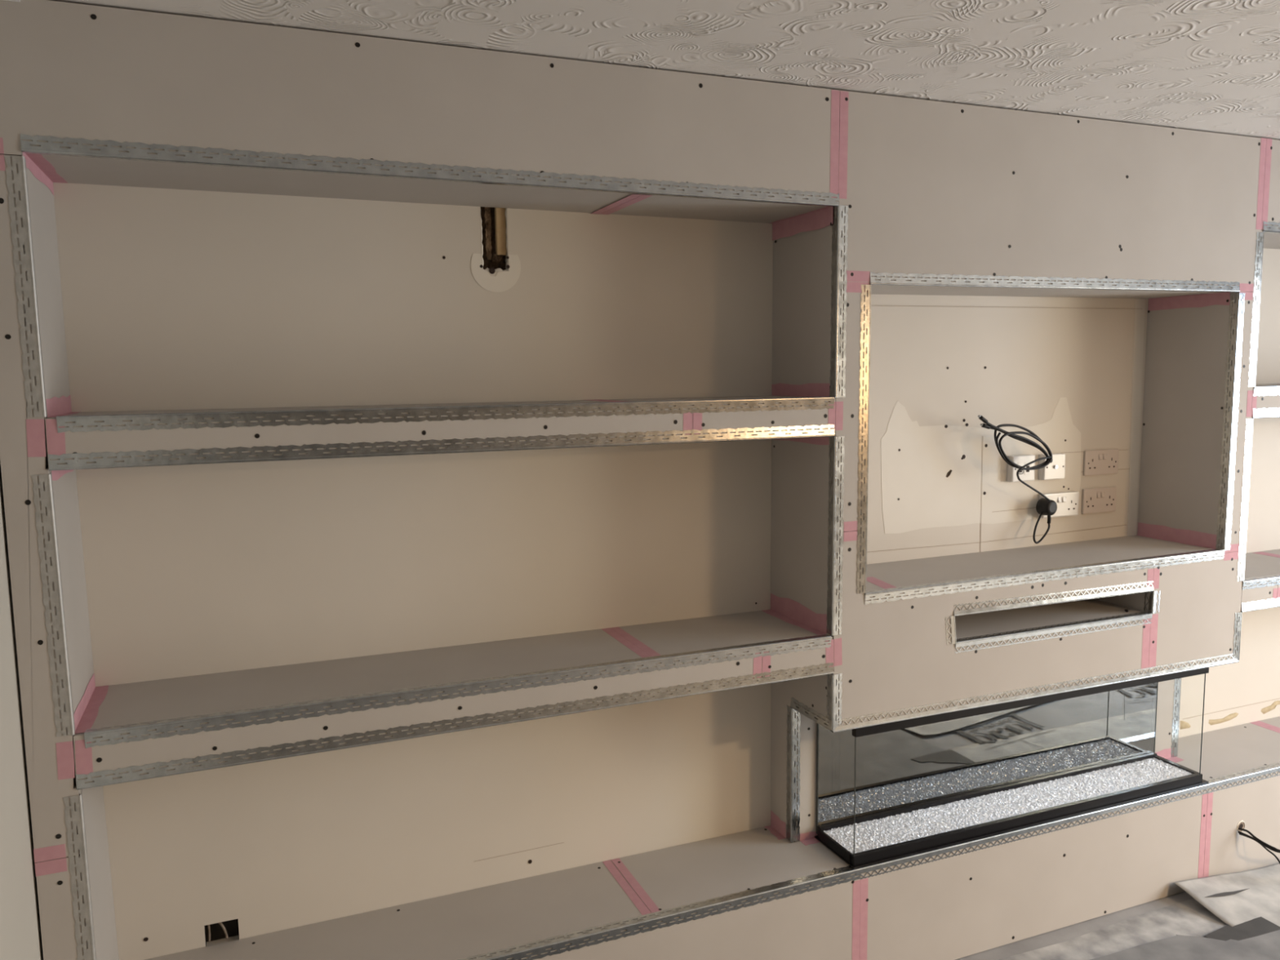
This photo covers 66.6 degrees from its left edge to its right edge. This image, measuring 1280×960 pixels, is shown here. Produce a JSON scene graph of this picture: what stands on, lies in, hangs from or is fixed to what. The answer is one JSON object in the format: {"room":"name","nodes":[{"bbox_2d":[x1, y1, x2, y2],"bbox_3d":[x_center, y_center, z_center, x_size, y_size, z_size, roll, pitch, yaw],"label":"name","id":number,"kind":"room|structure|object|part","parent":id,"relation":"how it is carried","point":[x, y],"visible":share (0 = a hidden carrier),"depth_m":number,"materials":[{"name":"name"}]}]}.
{"room":"living room","nodes":[
{"label":"living room","id":0,"kind":"room"},
{"bbox_2d":[0,462,43,959],"bbox_3d":[-0.399,0.573,-0.437,0.287,2.400,5.850,-3,7,-22],"label":"wall","id":1,"kind":"structure","parent":0,"point":[20,935],"depth_m":1.80,"materials":[{"name":"paint"}]},
{"bbox_2d":[0,0,1279,959],"bbox_3d":[1.184,-0.005,2.966,5.255,2.045,0.328,-3,7,-22],"label":"wall","id":2,"kind":"structure","parent":0,"point":[862,195],"depth_m":2.49,"materials":[{"name":"beige paint"}]},
{"bbox_2d":[4,0,20,2],"bbox_3d":[-1.154,-0.862,1.724,0.096,0.014,0.015,-3,7,-22],"label":"trim","id":3,"kind":"structure","parent":2,"relation":"attached to","point":[19,1],"depth_m":1.74,"materials":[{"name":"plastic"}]},
{"bbox_2d":[26,382,843,480],"bbox_3d":[-0.374,-0.135,2.308,1.802,0.166,0.328,-3,7,-22],"label":"shelf","id":4,"kind":"object","parent":2,"relation":"attached to","point":[806,413],"visible":1,"depth_m":2.10,"materials":[{"name":"metal"}]},
{"bbox_2d":[55,593,842,790],"bbox_3d":[-0.361,0.479,2.380,1.802,0.184,0.328,-3,7,-22],"label":"shelf","id":5,"kind":"object","parent":2,"relation":"attached to","point":[133,731],"visible":1,"depth_m":2.23,"materials":[{"name":"metal"}]},
{"bbox_2d":[1240,549,1279,612],"bbox_3d":[2.659,0.315,3.609,1.683,0.104,0.328,-3,7,-22],"label":"shelf","id":6,"kind":"object","parent":2,"relation":"attached to","point":[1260,589],"visible":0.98,"depth_m":3.20,"materials":[{"name":"metal"}]},
{"bbox_2d":[1245,383,1279,418],"bbox_3d":[2.639,-0.306,3.534,1.710,0.101,0.328,-3,7,-22],"label":"shelf","id":7,"kind":"object","parent":2,"relation":"attached to","point":[1265,397],"visible":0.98,"depth_m":3.09,"materials":[{"name":"metal"}]},
{"bbox_2d":[44,182,1279,959],"bbox_3d":[1.118,0.150,3.149,5.263,2.400,0.039,-3,7,-22],"label":"wall","id":8,"kind":"structure","parent":0,"point":[172,299],"depth_m":2.50,"materials":[{"name":"paint"}]},
{"bbox_2d":[207,922,228,941],"bbox_3d":[-1.025,1.090,2.366,0.048,0.048,0.021,-2,7,-14],"label":"cable","id":9,"kind":"object","parent":8,"relation":"in","point":[220,923],"visible":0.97,"depth_m":2.36,"materials":[{"name":"plastic"}]},
{"bbox_3d":[-1.044,1.093,2.360,0.006,0.044,0.017,-3,7,-22],"label":"cord","id":10,"kind":"part","parent":9,"relation":"part of","materials":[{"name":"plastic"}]},
{"bbox_3d":[-1.018,1.089,2.367,0.036,0.047,0.007,1,7,15],"label":"cord","id":11,"kind":"part","parent":9,"relation":"part of","materials":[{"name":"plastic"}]},
{"bbox_2d":[977,414,1057,543],"bbox_3d":[1.194,0.002,3.049,0.385,0.424,0.074,-5,8,-35],"label":"coiled cable","id":12,"kind":"object","parent":8,"relation":"hanging from","point":[1044,506],"visible":1,"depth_m":3.04,"materials":[{"name":"black rubber"}]},
{"bbox_3d":[1.170,-0.102,3.020,0.275,0.148,0.019,-4,7,-25],"label":"cord","id":13,"kind":"part","parent":12,"relation":"part of","materials":[{"name":"black rubber"}]},
{"bbox_3d":[1.166,-0.113,3.018,0.302,0.172,0.032,-3,7,-22],"label":"cord","id":14,"kind":"part","parent":12,"relation":"part of","materials":[{"name":"black rubber"}]},
{"bbox_3d":[1.236,0.001,3.053,0.167,0.148,0.021,-4,7,-29],"label":"cord","id":15,"kind":"part","parent":12,"relation":"part of","materials":[{"name":"black rubber"}]},
{"bbox_3d":[1.295,0.151,3.142,0.074,0.104,0.029,-6,9,-41],"label":"cord","id":16,"kind":"part","parent":12,"relation":"part of","materials":[{"name":"black plastic"}]},
{"bbox_2d":[1006,454,1035,481],"bbox_3d":[1.230,-0.038,3.145,0.093,0.084,0.027,-3,7,-22],"label":"outlet plate","id":17,"kind":"object","parent":8,"relation":"attached to","point":[1020,460],"visible":0.7,"depth_m":3.13,"materials":[{"name":"white plastic"}]},
{"bbox_3d":[1.221,-0.036,3.128,0.024,0.040,0.002,-3,7,-22],"label":"module frame","id":18,"kind":"part","parent":17,"relation":"part of","materials":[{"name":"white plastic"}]},
{"bbox_3d":[1.249,-0.037,3.139,0.024,0.040,0.002,-3,7,-22],"label":"module frame","id":19,"kind":"part","parent":17,"relation":"part of","materials":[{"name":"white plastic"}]},
{"bbox_2d":[1038,453,1066,479],"bbox_3d":[1.353,-0.043,3.192,0.091,0.084,0.032,-3,7,-22],"label":"outlet plate","id":20,"kind":"object","parent":8,"relation":"attached to","point":[1055,469],"visible":0.97,"depth_m":3.18,"materials":[{"name":"white plastic"}]},
{"bbox_2d":[1038,491,1079,518],"bbox_3d":[1.385,0.081,3.221,0.153,0.080,0.028,-3,7,-22],"label":"double socket","id":21,"kind":"object","parent":8,"relation":"attached to","point":[1067,502],"visible":0.74,"depth_m":3.22,"materials":[{"name":"white plastic"}]},
{"bbox_2d":[1081,486,1116,514],"bbox_3d":[1.556,0.069,3.299,0.147,0.086,0.013,-3,7,-22],"label":"double socket","id":22,"kind":"object","parent":8,"relation":"attached to","point":[1100,500],"visible":1,"depth_m":3.29,"materials":[{"name":"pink plastic"}]},
{"bbox_2d":[1083,448,1119,475],"bbox_3d":[1.556,-0.060,3.285,0.150,0.085,0.013,-3,7,-22],"label":"double socket","id":23,"kind":"object","parent":8,"relation":"attached to","point":[1096,462],"visible":1,"depth_m":3.28,"materials":[{"name":"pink plastic"}]},
{"bbox_2d":[49,0,1279,140],"bbox_3d":[2.158,-0.820,0.469,5.850,0.100,5.850,-3,7,-22],"label":"ceiling","id":24,"kind":"structure","parent":0,"point":[1202,65],"depth_m":2.05,"materials":[{"name":"white paint"}]},
{"bbox_2d":[955,862,1279,959],"bbox_3d":[2.189,1.664,0.749,5.850,0.100,5.850,-3,7,-22],"label":"floor","id":25,"kind":"structure","parent":0,"point":[1064,934],"depth_m":2.97,"materials":[{"name":"grey concrete"}]},
{"bbox_2d":[145,715,1279,959],"bbox_3d":[1.200,1.159,3.097,5.255,0.397,0.328,-3,7,-22],"label":"plinth","id":26,"kind":"object","parent":25,"relation":"on","point":[756,894],"visible":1,"depth_m":2.72,"materials":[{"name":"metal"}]},
{"bbox_2d":[814,667,1208,868],"bbox_3d":[1.179,0.816,2.990,1.373,0.401,0.200,-3,7,-22],"label":"fire","id":27,"kind":"object","parent":26,"relation":"on","point":[890,791],"visible":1,"depth_m":3.00,"materials":[{"name":"black glass"}]},
{"bbox_3d":[0.551,1.035,2.756,0.008,0.026,0.159,-3,7,-22],"label":"rail","id":28,"kind":"part","parent":27,"relation":"part of","materials":[{"name":"black metal"}]},
{"bbox_3d":[1.142,0.987,3.085,1.346,0.032,0.015,-3,7,-22],"label":"rail","id":29,"kind":"part","parent":27,"relation":"part of","materials":[{"name":"black metal"}]},
{"bbox_2d":[816,682,1158,834],"bbox_3d":[1.139,0.801,3.076,1.354,0.390,0.007,-3,7,-22],"label":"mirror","id":30,"kind":"object","parent":27,"relation":"on","point":[904,771],"depth_m":3.04,"materials":[{"name":"clear glass"}]},
{"bbox_3d":[1.182,1.013,3.011,1.373,0.004,0.198,-3,7,-22],"label":"plate","id":31,"kind":"part","parent":27,"relation":"part of","materials":[{"name":"metal"}]},
{"bbox_3d":[1.206,1.007,2.929,1.348,0.026,0.016,-3,7,-22],"label":"rail","id":32,"kind":"part","parent":27,"relation":"part of","materials":[{"name":"black metal"}]},
{"bbox_3d":[1.791,0.962,3.260,0.016,0.026,0.159,-3,7,-22],"label":"rail","id":33,"kind":"part","parent":27,"relation":"part of","materials":[{"name":"black metal"}]},
{"bbox_2d":[1237,827,1279,863],"bbox_3d":[2.168,1.222,3.178,0.371,0.123,0.096,0,7,10],"label":"bundle","id":34,"kind":"object","parent":26,"relation":"attached to","point":[1254,837],"visible":1,"depth_m":3.20,"materials":[{"name":"black plastic"}]},
{"bbox_2d":[999,897,1227,959],"bbox_3d":[1.286,1.412,2.629,1.620,0.002,0.585,-3,7,-22],"label":"sheet","id":35,"kind":"object","parent":25,"relation":"on","point":[1189,917],"visible":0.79,"depth_m":2.95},
{"bbox_2d":[1090,929,1279,959],"bbox_3d":[0.779,1.495,1.893,3.020,0.002,1.359,-3,7,-22],"label":"sheet","id":36,"kind":"object","parent":35,"relation":"on","point":[1266,946],"visible":1,"depth_m":2.85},
{"bbox_2d":[1204,916,1279,941],"bbox_3d":[1.845,1.365,2.936,0.278,0.001,0.127,-4,7,-29],"label":"scrap","id":37,"kind":"object","parent":35,"relation":"on","point":[1259,926],"visible":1,"depth_m":2.95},
{"bbox_2d":[1173,863,1279,926],"bbox_3d":[2.915,1.321,3.006,2.112,0.051,1.158,-3,7,-22],"label":"sheet","id":38,"kind":"object","parent":25,"relation":"on","point":[1239,897],"visible":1,"depth_m":3.12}
]}

